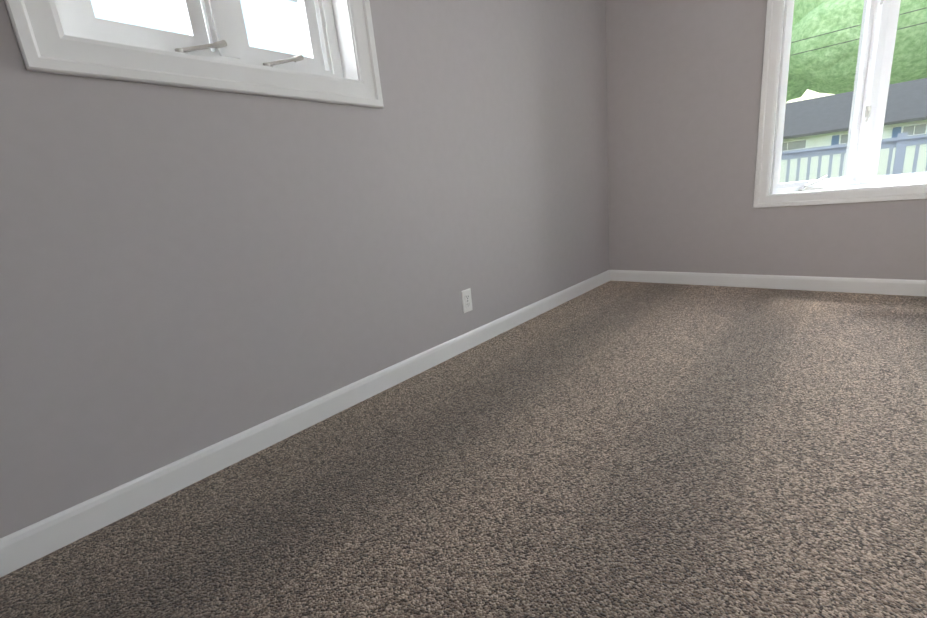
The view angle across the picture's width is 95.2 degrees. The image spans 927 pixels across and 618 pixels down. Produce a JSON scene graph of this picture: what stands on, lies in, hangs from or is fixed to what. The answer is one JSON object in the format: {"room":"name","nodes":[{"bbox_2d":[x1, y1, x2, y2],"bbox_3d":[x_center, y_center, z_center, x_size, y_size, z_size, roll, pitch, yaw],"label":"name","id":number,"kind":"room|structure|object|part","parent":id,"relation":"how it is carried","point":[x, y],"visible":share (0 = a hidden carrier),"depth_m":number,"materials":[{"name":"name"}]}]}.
{"room":"empty bedroom","nodes":[
{"label":"empty bedroom","id":0,"kind":"room"},
{"bbox_2d":[0,0,608,537],"bbox_3d":[-0.881,-0.706,1.121,0.150,2.440,5.960,7,19,41],"label":"wall","id":1,"kind":"structure","parent":0,"point":[184,272],"depth_m":1.36,"materials":[{"name":"grey paint"}]},
{"bbox_2d":[4,0,383,107],"bbox_3d":[-0.716,-1.126,1.186,0.110,0.981,0.983,7,19,41],"label":"window frame","id":2,"kind":"structure","parent":1,"relation":"attached to","point":[46,43],"depth_m":1.16,"materials":[{"name":"white paint"}]},
{"bbox_2d":[56,0,342,77],"bbox_3d":[-0.787,-1.135,1.249,0.089,0.845,0.847,7,19,41],"label":"window","id":3,"kind":"structure","parent":1,"relation":"in","point":[219,20],"depth_m":1.29,"materials":[{"name":"white paint"}]},
{"bbox_3d":[-0.798,-1.137,1.259,0.042,0.705,0.707,7,19,41],"label":"left window sash","id":4,"kind":"part","parent":3,"relation":"part of","materials":[{"name":"white plastic"}]},
{"bbox_2d":[174,40,303,66],"bbox_3d":[-0.714,-1.002,1.272,0.040,0.521,0.413,7,19,41],"label":"hardware piece","id":5,"kind":"object","parent":3,"relation":"attached to","point":[223,43],"visible":0.48,"depth_m":1.27,"materials":[{"name":"silver metal"}]},
{"bbox_2d":[0,270,609,577],"bbox_3d":[-0.705,0.436,1.359,0.012,0.085,5.660,7,19,41],"label":"baseboard","id":6,"kind":"structure","parent":1,"relation":"attached to","point":[35,541],"depth_m":1.32,"materials":[{"name":"white paint"}]},
{"bbox_2d":[461,288,472,313],"bbox_3d":[0.019,-0.041,2.109,0.008,0.114,0.070,7,19,41],"label":"electrical outlet","id":7,"kind":"object","parent":1,"relation":"attached to","point":[466,300],"visible":1,"depth_m":2.10,"materials":[{"name":"white plastic"}]},
{"bbox_2d":[0,281,926,617],"bbox_3d":[0.585,0.697,0.247,3.753,0.120,5.960,7,19,41],"label":"floor","id":8,"kind":"structure","parent":0,"point":[618,449],"depth_m":1.08,"materials":[{"name":"carpet"}]},
{"bbox_2d":[606,0,926,279],"bbox_3d":[2.378,-1.262,1.986,3.453,2.440,0.150,7,19,41],"label":"wall","id":9,"kind":"structure","parent":0,"point":[684,80],"depth_m":2.71,"materials":[{"name":"grey paint"}]},
{"bbox_2d":[610,270,926,296],"bbox_3d":[2.446,-0.107,2.216,3.441,0.085,0.012,7,19,41],"label":"baseboard","id":10,"kind":"structure","parent":9,"relation":"attached to","point":[876,286],"depth_m":2.62,"materials":[{"name":"white paint"}]},
{"bbox_2d":[753,0,926,207],"bbox_3d":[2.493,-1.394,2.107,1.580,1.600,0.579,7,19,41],"label":"trim","id":11,"kind":"structure","parent":9,"relation":"attached to","point":[877,192],"depth_m":2.42,"materials":[{"name":"white paint"}]},
{"bbox_2d":[770,0,926,193],"bbox_3d":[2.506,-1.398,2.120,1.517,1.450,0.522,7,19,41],"label":"window","id":12,"kind":"structure","parent":9,"relation":"in","point":[877,43],"depth_m":2.48,"materials":[{"name":"white paint"}]},
{"label":"outside","id":13,"kind":"structure","parent":0,"visible":0},
{"bbox_2d":[791,7,926,55],"bbox_3d":[-14.230,-3.381,2.994,33.000,1.321,49.612,7,19,41],"label":"power lines","id":14,"kind":"structure","parent":13,"point":[855,26],"depth_m":12.45,"materials":[{"name":"black metal"}]},
{"bbox_3d":[4.537,-0.615,4.395,8.800,0.230,4.790,7,19,41],"label":"floor","id":15,"kind":"structure","parent":13,"visible":0},
{"bbox_2d":[781,132,926,182],"bbox_3d":[5.986,-1.839,5.852,8.890,1.120,0.140,7,19,41],"label":"deck railing","id":16,"kind":"object","parent":15,"relation":"on","point":[891,143],"depth_m":6.05,"materials":[{"name":"paint"}]},
{"bbox_3d":[-1.614,2.522,0.642,300.000,0.200,300.000,7,19,41],"label":"lawn","id":17,"kind":"structure","parent":13,"visible":0},
{"bbox_2d":[786,25,809,102],"bbox_3d":[28.864,-22.799,46.540,15.379,19.912,14.974,7,19,41],"label":"tree","id":18,"kind":"object","parent":17,"relation":"on","point":[797,88],"depth_m":41.53,"materials":[{"name":"green plant"}]},
{"bbox_2d":[779,78,926,182],"bbox_3d":[27.129,-11.158,28.318,16.300,6.760,8.900,7,19,41],"label":"house","id":19,"kind":"structure","parent":17,"relation":"on","point":[795,106],"depth_m":26.65,"materials":[{"name":"white"}]},
{"bbox_2d":[789,0,926,93],"bbox_3d":[39.161,-22.886,38.797,17.517,21.890,17.209,7,19,41],"label":"tree","id":20,"kind":"object","parent":17,"relation":"on","point":[801,72],"depth_m":35.50,"materials":[{"name":"green plant"}]}
]}

